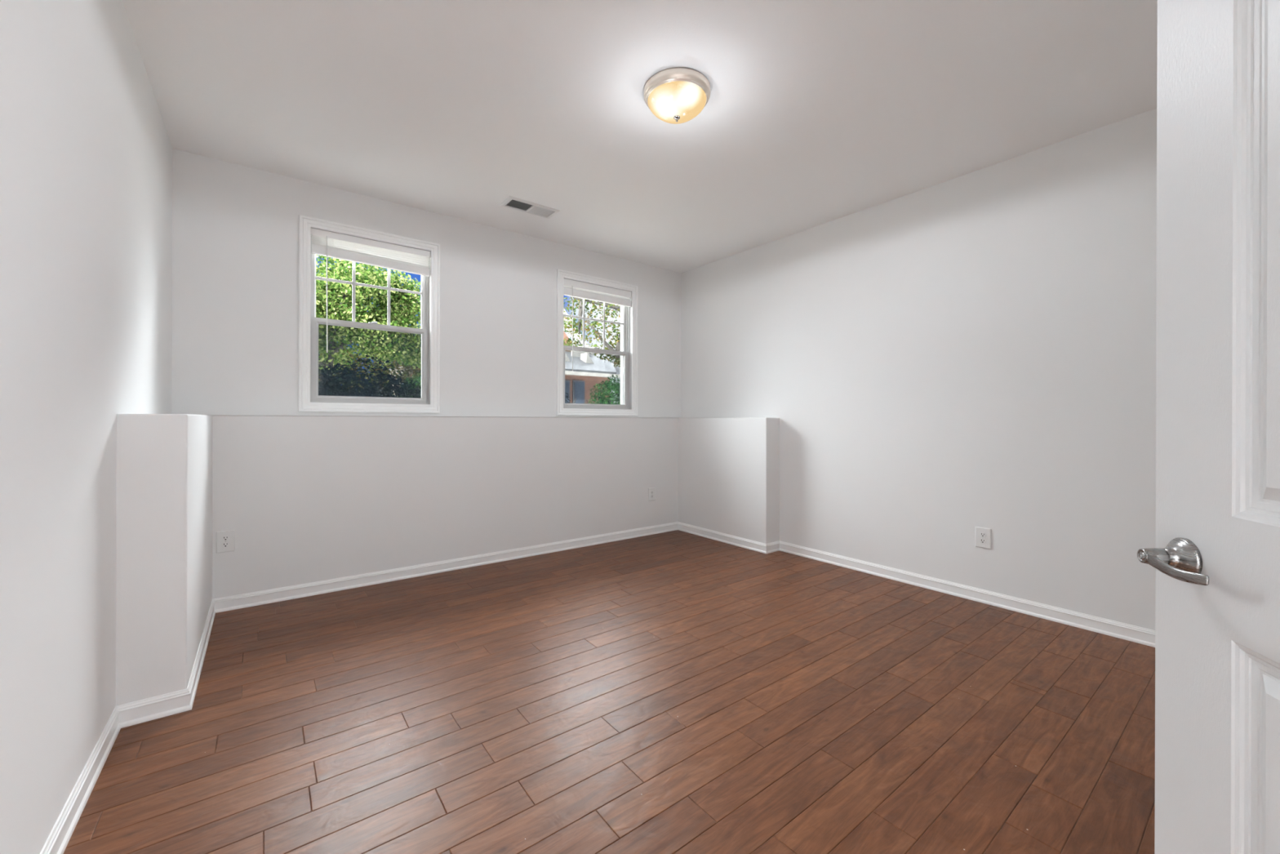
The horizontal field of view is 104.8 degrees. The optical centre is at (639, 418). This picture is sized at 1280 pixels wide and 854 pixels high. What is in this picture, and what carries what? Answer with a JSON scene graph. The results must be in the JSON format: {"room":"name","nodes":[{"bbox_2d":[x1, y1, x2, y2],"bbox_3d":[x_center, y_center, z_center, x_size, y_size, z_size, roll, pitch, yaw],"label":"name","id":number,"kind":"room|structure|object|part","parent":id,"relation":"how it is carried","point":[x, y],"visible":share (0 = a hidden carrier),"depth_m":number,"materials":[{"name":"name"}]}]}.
{"room":"empty bedroom","nodes":[
{"label":"empty bedroom","id":0,"kind":"room"},
{"bbox_2d":[0,0,172,853],"bbox_3d":[-1.464,-0.173,1.040,0.200,3.038,4.551,0,0,-37],"label":"wall","id":1,"kind":"structure","parent":0,"point":[86,148],"depth_m":1.35,"materials":[{"name":"white paint"}]},
{"bbox_2d":[40,705,120,853],"bbox_3d":[-1.029,1.106,0.642,0.016,0.081,2.985,0,0,-37],"label":"baseboard","id":2,"kind":"structure","parent":1,"relation":"attached to","point":[61,833],"depth_m":1.46,"materials":[{"name":"white wood"}]},
{"bbox_2d":[171,148,681,417],"bbox_3d":[-1.221,-0.173,4.214,4.440,3.038,0.200,0,0,-37],"label":"wall","id":3,"kind":"structure","parent":0,"point":[235,338],"depth_m":3.46,"materials":[{"name":"white paint"}]},
{"bbox_2d":[297,214,439,413],"bbox_3d":[-1.972,-0.701,3.627,0.901,1.311,0.219,0,0,-37],"label":"window","id":4,"kind":"structure","parent":3,"relation":"in","point":[309,400],"depth_m":3.53,"materials":[{"name":"white plastic"}]},
{"bbox_3d":[-1.972,-0.975,3.627,0.747,0.629,0.028,0,0,-37],"label":"sash","id":5,"kind":"part","parent":4,"relation":"part of","materials":[{"name":"grey plastic"}]},
{"bbox_3d":[-1.952,-0.407,3.600,0.747,0.572,0.028,0,0,-37],"label":"sash","id":6,"kind":"part","parent":4,"relation":"part of","materials":[{"name":"grey plastic"}]},
{"bbox_2d":[311,227,430,352],"bbox_3d":[-1.924,-0.871,3.565,0.765,0.835,0.039,0,0,-37],"label":"mini blind","id":7,"kind":"object","parent":4,"relation":"attached to","point":[326,243],"visible":0.98,"depth_m":3.55,"materials":[{"name":"white plastic"}]},
{"bbox_3d":[-1.926,-1.117,3.568,0.755,0.037,0.025,0,0,-37],"label":"rail","id":8,"kind":"part","parent":7,"relation":"part of","materials":[{"name":"white plastic"}]},
{"bbox_2d":[555,269,638,416],"bbox_3d":[-0.447,-0.688,4.792,0.909,1.319,0.219,0,0,-37],"label":"window","id":9,"kind":"structure","parent":3,"relation":"in","point":[628,323],"depth_m":4.82,"materials":[{"name":"white plastic"}]},
{"bbox_3d":[-0.426,-0.390,4.764,0.755,0.572,0.028,0,0,-37],"label":"sash","id":10,"kind":"part","parent":9,"relation":"part of","materials":[{"name":"grey plastic"}]},
{"bbox_2d":[564,278,631,371],"bbox_3d":[-0.399,-0.858,4.730,0.773,0.842,0.039,0,0,-37],"label":"mini blind","id":11,"kind":"object","parent":9,"relation":"attached to","point":[572,288],"visible":0.92,"depth_m":4.70,"materials":[{"name":"white plastic"}]},
{"bbox_3d":[-0.400,-1.138,4.733,0.763,0.019,0.025,0,0,-37],"label":"rail","id":12,"kind":"part","parent":11,"relation":"part of","materials":[{"name":"white plastic"}]},
{"bbox_3d":[-0.469,-0.387,4.821,0.775,0.583,0.008,0,0,-37],"label":"screen frame","id":13,"kind":"part","parent":9,"relation":"part of","materials":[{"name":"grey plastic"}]},
{"bbox_3d":[-0.446,-0.962,4.792,0.755,0.637,0.028,0,0,-37],"label":"sash","id":14,"kind":"part","parent":9,"relation":"part of","materials":[{"name":"grey plastic"}]},
{"bbox_2d":[62,529,1155,853],"bbox_3d":[0.663,1.158,1.742,5.639,0.012,5.703,0,0,-37],"label":"floor","id":15,"kind":"structure","parent":0,"point":[677,691],"depth_m":1.84,"materials":[{"name":"brown wood"}]},
{"bbox_2d":[115,413,779,705],"bbox_3d":[-0.748,0.571,3.592,4.040,1.173,1.366,0,0,-37],"label":"wall ledge","id":16,"kind":"object","parent":15,"relation":"on","point":[305,499],"visible":0.94,"depth_m":3.39,"materials":[{"name":"white paint"}]},
{"bbox_2d":[216,529,235,553],"bbox_3d":[-2.467,0.730,2.933,0.086,0.128,0.009,0,0,-37],"label":"wall outlet","id":17,"kind":"object","parent":16,"relation":"attached to","point":[225,540],"visible":1,"depth_m":2.93,"materials":[{"name":"white plastic"}]},
{"bbox_2d":[222,542,229,546],"bbox_3d":[-2.466,0.750,2.930,0.036,0.029,0.003,0,0,-37],"label":"receptacle","id":18,"kind":"object","parent":17,"relation":"attached to","point":[224,544],"depth_m":2.93,"materials":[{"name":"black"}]},
{"bbox_2d":[222,535,229,540],"bbox_3d":[-2.466,0.711,2.930,0.036,0.029,0.003,0,0,-37],"label":"receptacle","id":19,"kind":"object","parent":17,"relation":"attached to","point":[224,537],"depth_m":2.93,"materials":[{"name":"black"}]},
{"bbox_2d":[115,521,779,728],"bbox_3d":[-0.697,1.107,3.523,4.040,0.081,1.222,0,0,-37],"label":"baseboard","id":20,"kind":"structure","parent":16,"relation":"attached to","point":[134,713],"depth_m":3.33,"materials":[{"name":"white wood"}]},
{"bbox_2d":[648,487,655,501],"bbox_3d":[0.119,0.751,4.908,0.086,0.128,0.009,0,0,-37],"label":"wall outlet","id":21,"kind":"object","parent":16,"relation":"attached to","point":[651,491],"visible":1,"depth_m":4.90,"materials":[{"name":"white plastic"}]},
{"bbox_2d":[122,0,1157,272],"bbox_3d":[0.140,-1.647,2.438,4.440,0.120,4.671,0,0,-37],"label":"ceiling","id":22,"kind":"structure","parent":0,"point":[816,113],"depth_m":2.43,"materials":[{"name":"white paint"}]},
{"bbox_2d":[499,195,559,218],"bbox_3d":[-0.827,-1.585,3.713,0.406,0.010,0.188,0,0,-37],"label":"ceiling vent","id":23,"kind":"object","parent":22,"relation":"in","point":[512,202],"visible":1,"depth_m":3.70,"materials":[{"name":"white metal"}]},
{"bbox_2d":[644,67,710,124],"bbox_3d":[0.179,-1.512,2.384,0.322,0.150,0.322,0,0,-37],"label":"ceiling lamp","id":24,"kind":"object","parent":22,"relation":"attached to","point":[674,95],"visible":1,"depth_m":2.30,"materials":[{"name":"beige glass"}]},
{"bbox_3d":[0.179,-1.500,2.384,0.281,0.080,0.281,0,0,-37],"label":"lamp shade","id":25,"kind":"part","parent":24,"relation":"part of","materials":[{"name":"white glass"}]},
{"bbox_2d":[680,108,1156,630],"bbox_3d":[1.905,-0.163,3.613,0.200,3.038,4.551,0,0,-37],"label":"wall","id":26,"kind":"structure","parent":0,"point":[935,364],"depth_m":3.15,"materials":[{"name":"white paint"}]},
{"bbox_2d":[779,541,1155,647],"bbox_3d":[2.147,1.116,3.114,0.016,0.081,3.060,0,0,-37],"label":"baseboard","id":27,"kind":"structure","parent":26,"relation":"attached to","point":[1131,633],"depth_m":3.06,"materials":[{"name":"white wood"}]},
{"bbox_2d":[975,526,991,549],"bbox_3d":[2.160,0.750,3.103,0.009,0.128,0.086,0,0,-37],"label":"wall outlet","id":28,"kind":"object","parent":26,"relation":"attached to","point":[983,535],"visible":1,"depth_m":3.10,"materials":[{"name":"white plastic"}]},
{"bbox_2d":[979,538,986,543],"bbox_3d":[2.158,0.769,3.101,0.003,0.029,0.036,0,0,-37],"label":"receptacle","id":29,"kind":"object","parent":28,"relation":"attached to","point":[981,540],"depth_m":3.10,"materials":[{"name":"white plastic"}]},
{"bbox_2d":[979,532,986,537],"bbox_3d":[2.158,0.730,3.101,0.003,0.029,0.036,0,0,-37],"label":"receptacle","id":30,"kind":"object","parent":28,"relation":"attached to","point":[981,534],"depth_m":3.10,"materials":[{"name":"white plastic"}]},
{"bbox_3d":[1.516,-0.164,0.629,4.040,3.038,0.120,0,0,-37],"label":"wall","id":31,"kind":"structure","parent":0,"visible":0},
{"bbox_2d":[1137,0,1279,853],"bbox_3d":[0.822,0.129,0.530,0.098,2.024,0.778,0,0,16],"label":"door","id":32,"kind":"structure","parent":31,"relation":"in","point":[1215,557],"depth_m":0.77,"materials":[{"name":"white wood"}]},
{"bbox_3d":[0.854,0.239,0.789,0.016,0.027,0.112,0,0,13],"label":"lever","id":33,"kind":"part","parent":32,"relation":"part of","materials":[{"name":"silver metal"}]},
{"bbox_3d":[0.908,0.236,0.837,0.030,0.069,0.069,0,0,16],"label":"handle","id":34,"kind":"part","parent":32,"relation":"part of","materials":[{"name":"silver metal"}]},
{"label":"outside","id":35,"kind":"structure","parent":0,"visible":0},
{"bbox_3d":[-14.565,0.535,35.552,80.000,0.300,65.809,0,0,-37],"label":"ground","id":36,"kind":"structure","parent":35,"visible":0},
{"bbox_2d":[318,337,377,387],"bbox_3d":[-13.070,-1.975,20.363,4.098,4.846,2.546,0,0,-24],"label":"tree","id":37,"kind":"object","parent":36,"relation":"on","point":[345,348],"visible":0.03,"depth_m":20.47,"materials":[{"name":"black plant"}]},
{"bbox_2d":[315,254,421,388],"bbox_3d":[-6.159,-1.707,10.334,3.324,4.388,3.468,0,0,-3],"label":"tree","id":38,"kind":"object","parent":36,"relation":"on","point":[397,346],"visible":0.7,"depth_m":10.12,"materials":[{"name":"green plant"}]},
{"bbox_2d":[318,354,421,398],"bbox_3d":[-3.016,-0.031,5.175,1.855,1.339,1.408,0,0,-43],"label":"shrub","id":39,"kind":"object","parent":36,"relation":"on","point":[388,391],"visible":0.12,"depth_m":5.20,"materials":[{"name":"green plant"}]},
{"bbox_2d":[318,346,421,396],"bbox_3d":[-9.490,-0.801,16.662,5.658,3.481,1.171,0,0,-37],"label":"hedge","id":40,"kind":"object","parent":36,"relation":"on","point":[393,363],"visible":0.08,"depth_m":17.03,"materials":[{"name":"green plant"}]},
{"bbox_2d":[360,351,396,388],"bbox_3d":[-12.546,-1.921,25.739,3.853,4.742,3.445,0,0,-8],"label":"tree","id":41,"kind":"object","parent":36,"relation":"on","point":[371,352],"visible":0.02,"depth_m":24.91,"materials":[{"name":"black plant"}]},
{"bbox_2d":[390,360,421,396],"bbox_3d":[-8.782,-1.187,20.405,3.000,3.380,2.900,0,0,-37],"label":"house","id":42,"kind":"structure","parent":36,"relation":"on","point":[408,366],"depth_m":18.99,"materials":[{"name":"grey"}]},
{"bbox_2d":[400,373,421,397],"bbox_3d":[-2.877,-0.048,6.893,0.858,1.354,1.123,0,0,31],"label":"shrub","id":43,"kind":"object","parent":36,"relation":"on","point":[419,378],"visible":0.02,"depth_m":6.68,"materials":[{"name":"green plant"}]},
{"bbox_2d":[564,390,576,403],"bbox_3d":[-1.522,0.034,7.636,1.081,1.296,0.782,0,0,-37],"label":"shrub","id":44,"kind":"object","parent":36,"relation":"on","point":[566,396],"visible":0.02,"depth_m":7.81,"materials":[{"name":"green plant"}]},
{"bbox_2d":[563,309,620,404],"bbox_3d":[-3.540,-2.394,21.165,5.650,5.827,6.050,0,0,-37],"label":"brick house","id":45,"kind":"structure","parent":36,"relation":"on","point":[588,370],"depth_m":19.16,"materials":[{"name":"grey"}]},
{"bbox_3d":[-2.835,-0.809,18.382,0.420,1.180,0.025,0,0,-37],"label":"pane","id":46,"kind":"part","parent":45,"relation":"part of","materials":[{"name":"blue"}]},
{"bbox_3d":[-2.584,-2.888,20.509,0.670,1.060,0.150,0,0,-37],"label":"dormer trim","id":47,"kind":"part","parent":45,"relation":"part of","materials":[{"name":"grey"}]},
{"bbox_3d":[-2.319,-0.807,18.777,0.420,1.180,0.025,0,0,-37],"label":"pane","id":48,"kind":"part","parent":45,"relation":"part of","materials":[{"name":"grey"}]},
{"bbox_2d":[563,296,620,367],"bbox_3d":[-0.561,-1.383,10.910,2.836,3.748,1.078,0,0,-37],"label":"street tree","id":49,"kind":"object","parent":36,"relation":"on","point":[617,342],"visible":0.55,"depth_m":10.54,"materials":[{"name":"green plant"}]},
{"bbox_2d":[586,374,620,404],"bbox_3d":[-0.550,-0.096,8.386,0.806,1.331,0.864,0,0,-37],"label":"shrub","id":50,"kind":"object","parent":36,"relation":"on","point":[609,384],"visible":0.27,"depth_m":8.29,"materials":[{"name":"green plant"}]}
]}

